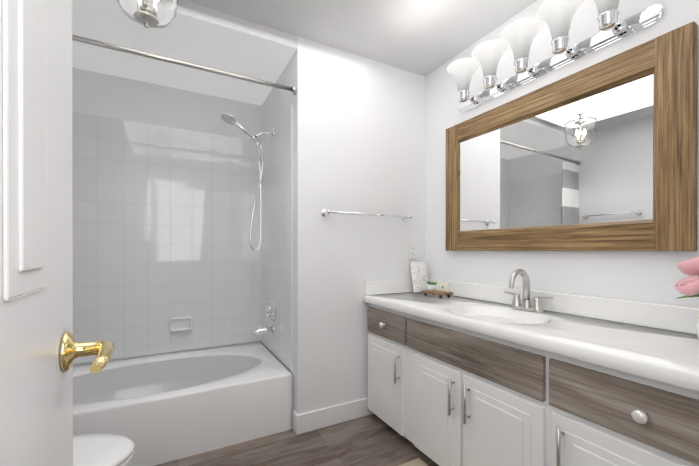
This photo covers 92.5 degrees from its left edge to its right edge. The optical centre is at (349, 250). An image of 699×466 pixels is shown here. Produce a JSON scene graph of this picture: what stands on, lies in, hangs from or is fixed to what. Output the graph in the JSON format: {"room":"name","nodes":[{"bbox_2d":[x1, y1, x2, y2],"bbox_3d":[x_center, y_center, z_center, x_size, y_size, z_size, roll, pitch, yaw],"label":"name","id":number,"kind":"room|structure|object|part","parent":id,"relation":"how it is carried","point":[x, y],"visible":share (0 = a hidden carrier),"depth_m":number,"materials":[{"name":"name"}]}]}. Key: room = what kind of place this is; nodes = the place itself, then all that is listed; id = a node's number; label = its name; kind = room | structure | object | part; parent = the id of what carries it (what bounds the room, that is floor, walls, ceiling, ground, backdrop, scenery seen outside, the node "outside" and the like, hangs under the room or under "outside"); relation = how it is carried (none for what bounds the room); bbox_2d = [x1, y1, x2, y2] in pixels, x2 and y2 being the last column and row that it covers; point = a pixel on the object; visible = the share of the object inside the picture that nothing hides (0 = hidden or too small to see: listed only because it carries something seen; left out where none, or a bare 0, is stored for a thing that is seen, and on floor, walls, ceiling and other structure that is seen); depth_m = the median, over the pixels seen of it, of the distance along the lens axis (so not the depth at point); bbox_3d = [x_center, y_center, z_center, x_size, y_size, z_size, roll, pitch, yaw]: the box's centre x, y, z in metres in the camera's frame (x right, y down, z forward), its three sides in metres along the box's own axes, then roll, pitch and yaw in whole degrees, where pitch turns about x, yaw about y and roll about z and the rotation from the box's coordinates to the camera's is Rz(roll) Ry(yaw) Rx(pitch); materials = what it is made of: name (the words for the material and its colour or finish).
{"room":"bathroom","nodes":[
{"label":"bathroom","id":0,"kind":"room"},
{"bbox_2d":[72,67,260,365],"bbox_3d":[-1.505,-0.097,2.520,1.645,2.430,0.120,0,0,-28],"label":"wall","id":1,"kind":"structure","parent":0,"point":[106,95],"depth_m":2.49,"materials":[{"name":"white paint"}]},
{"bbox_2d":[72,112,260,363],"bbox_3d":[-1.422,-0.083,2.492,1.525,1.697,0.008,0,0,-28],"label":"wall tile","id":2,"kind":"structure","parent":1,"relation":"attached to","point":[161,221],"depth_m":2.50,"materials":[{"name":"white tile"}]},
{"bbox_2d":[170,317,191,331],"bbox_3d":[-1.280,0.558,2.541,0.150,0.100,0.040,0,0,-28],"label":"soap dish","id":3,"kind":"object","parent":2,"relation":"attached to","point":[181,324],"visible":0.96,"depth_m":2.55,"materials":[{"name":"white ceramic"}]},
{"bbox_2d":[72,0,297,104],"bbox_3d":[-1.206,-1.273,2.087,1.525,0.075,0.920,0,0,-28],"label":"ceiling","id":4,"kind":"structure","parent":0,"point":[191,32],"depth_m":2.04,"materials":[{"name":"white paint"}]},
{"bbox_2d":[154,414,438,465],"bbox_3d":[-0.309,1.151,1.486,2.770,0.060,3.080,0,0,-28],"label":"floor","id":5,"kind":"structure","parent":0,"point":[372,440],"depth_m":1.88,"materials":[{"name":"brown wood"}]},
{"bbox_2d":[73,434,134,465],"bbox_3d":[-1.095,0.754,1.050,0.710,0.735,0.410,0,0,-28],"label":"toilet","id":6,"kind":"object","parent":5,"relation":"on","point":[102,450],"visible":0.5,"depth_m":1.17,"materials":[{"name":"white ceramic"}]},
{"bbox_2d":[73,342,292,465],"bbox_3d":[-1.222,0.944,2.115,1.510,0.350,0.844,0,0,-28],"label":"bathtub","id":7,"kind":"object","parent":5,"relation":"on","point":[161,408],"visible":0.77,"depth_m":1.98,"materials":[{"name":"white ceramic"}]},
{"bbox_2d":[398,458,427,465],"bbox_3d":[0.414,1.115,1.250,0.440,0.010,1.000,0,0,-28],"label":"rug","id":8,"kind":"object","parent":5,"relation":"on","point":[417,462],"visible":1,"depth_m":1.75,"materials":[{"name":"beige fabric"}]},
{"bbox_2d":[363,269,698,465],"bbox_3d":[0.748,0.605,1.588,0.565,1.030,1.812,0,0,-28],"label":"bathroom vanity","id":9,"kind":"object","parent":5,"relation":"on","point":[468,374],"visible":1,"depth_m":1.32,"materials":[{"name":"white wood"}]},
{"bbox_2d":[410,262,428,292],"bbox_3d":[0.505,0.188,2.405,0.150,0.212,0.067,0,0,-28],"label":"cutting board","id":10,"kind":"object","parent":9,"relation":"on","point":[419,275],"visible":0.92,"depth_m":2.38,"materials":[{"name":"white"}]},
{"bbox_2d":[421,281,452,297],"bbox_3d":[0.570,0.251,2.183,0.105,0.097,0.225,0,0,-28],"label":"tray","id":11,"kind":"object","parent":9,"relation":"on","point":[444,288],"visible":1,"depth_m":2.16,"materials":[{"name":"brown wood"}]},
{"bbox_2d":[426,281,436,290],"bbox_3d":[0.546,0.233,2.220,0.072,0.060,0.071,0,0,-28],"label":"plant","id":12,"kind":"object","parent":11,"relation":"on","point":[430,286],"depth_m":2.20,"materials":[{"name":"green plant"}]},
{"bbox_2d":[504,269,552,312],"bbox_3d":[0.856,0.196,1.678,0.159,0.211,0.255,0,0,-28],"label":"faucet","id":13,"kind":"object","parent":9,"relation":"on","point":[516,307],"depth_m":1.69,"materials":[{"name":"silver metal"}]},
{"bbox_2d":[675,256,698,339],"bbox_3d":[1.150,0.151,1.033,0.203,0.304,0.199,0,0,-28],"label":"vase","id":14,"kind":"object","parent":9,"relation":"on","point":[688,286],"visible":1,"depth_m":1.06,"materials":[{"name":"white ceramic"}]},
{"bbox_2d":[261,36,424,413],"bbox_3d":[-0.120,-0.097,2.742,1.005,2.430,1.040,0,0,-28],"label":"wall","id":15,"kind":"structure","parent":0,"point":[358,133],"depth_m":2.21,"materials":[{"name":"white paint"}]},
{"bbox_2d":[72,34,296,94],"bbox_3d":[-1.006,-1.000,1.724,1.515,0.060,0.060,0,0,-28],"label":"shower rod","id":16,"kind":"object","parent":15,"relation":"attached to","point":[293,89],"visible":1,"depth_m":1.77,"materials":[{"name":"silver metal"}]},
{"bbox_2d":[261,104,291,370],"bbox_3d":[-0.560,-0.083,2.490,0.008,1.697,0.812,0,0,-28],"label":"wall tile","id":17,"kind":"structure","parent":15,"relation":"attached to","point":[276,262],"depth_m":2.38,"materials":[{"name":"white tile"}]},
{"bbox_2d":[221,113,275,250],"bbox_3d":[-0.707,-0.466,2.355,0.376,0.938,0.108,0,0,-28],"label":"shower head","id":18,"kind":"object","parent":17,"relation":"attached to","point":[228,118],"visible":1,"depth_m":2.40},
{"bbox_2d":[252,298,275,335],"bbox_3d":[-0.640,0.485,2.464,0.156,0.270,0.176,0,0,-28],"label":"tub faucet","id":19,"kind":"object","parent":17,"relation":"attached to","point":[270,309],"visible":1,"depth_m":2.46,"materials":[{"name":"silver metal"}]},
{"bbox_2d":[293,398,373,434],"bbox_3d":[-0.082,1.060,2.179,0.563,0.118,0.034,0,0,-28],"label":"baseboard","id":20,"kind":"structure","parent":15,"relation":"attached to","point":[323,418],"depth_m":2.14,"materials":[{"name":"white paint"}]},
{"bbox_2d":[321,209,411,220],"bbox_3d":[0.141,-0.241,2.246,0.689,0.054,0.078,0,0,-28],"label":"towel rail","id":21,"kind":"object","parent":15,"relation":"attached to","point":[326,213],"visible":1,"depth_m":2.18,"materials":[{"name":"silver metal"}]},
{"bbox_2d":[409,243,416,258],"bbox_3d":[0.465,0.003,2.462,0.072,0.116,0.008,0,0,-28],"label":"electrical outlet","id":22,"kind":"object","parent":15,"relation":"attached to","point":[412,250],"visible":1,"depth_m":2.46,"materials":[{"name":"white plastic"}]},
{"bbox_2d":[185,0,536,75],"bbox_3d":[-0.309,-1.339,1.480,2.770,0.060,3.080,0,0,-28],"label":"ceiling","id":23,"kind":"structure","parent":0,"point":[423,37],"depth_m":1.92,"materials":[{"name":"white paint"}]},
{"bbox_2d":[116,0,178,28],"bbox_3d":[-0.857,-1.124,1.412,0.256,0.368,0.256,0,0,-28],"label":"ceiling light","id":24,"kind":"object","parent":23,"relation":"hanging from","point":[156,14],"visible":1,"depth_m":1.39,"materials":[{"name":"glass"}]},
{"bbox_2d":[425,0,698,307],"bbox_3d":[0.858,-0.096,2.110,0.120,2.430,3.080,0,0,-28],"label":"wall","id":25,"kind":"structure","parent":0,"point":[648,276],"depth_m":1.71,"materials":[{"name":"white paint"}]},
{"bbox_2d":[446,0,663,112],"bbox_3d":[0.881,-1.007,1.700,0.222,0.216,1.030,0,0,-28],"label":"sconce","id":26,"kind":"object","parent":25,"relation":"attached to","point":[519,35],"visible":1,"depth_m":1.64,"materials":[{"name":"white glass"}]},
{"bbox_2d":[446,21,697,250],"bbox_3d":[0.960,-0.413,1.747,0.040,0.825,1.225,0,0,-28],"label":"mirror","id":27,"kind":"object","parent":25,"relation":"attached to","point":[601,156],"visible":1,"depth_m":1.51,"materials":[{"name":"brown wood"}]},
{"bbox_3d":[0.189,-1.121,0.090,0.850,0.370,0.120,0,0,-28],"label":"wall","id":28,"kind":"structure","parent":0,"visible":0},
{"bbox_2d":[0,0,114,465],"bbox_3d":[-0.372,0.104,0.311,0.186,2.022,0.747,0,0,-28],"label":"door","id":29,"kind":"structure","parent":28,"relation":"in","point":[41,349],"depth_m":0.45,"materials":[{"name":"white paint"}]},
{"bbox_3d":[-0.506,0.178,0.561,0.186,0.070,0.181,0,0,-28],"label":"knob","id":30,"kind":"part","parent":29,"relation":"part of","materials":[{"name":"gold metal"}]}
]}

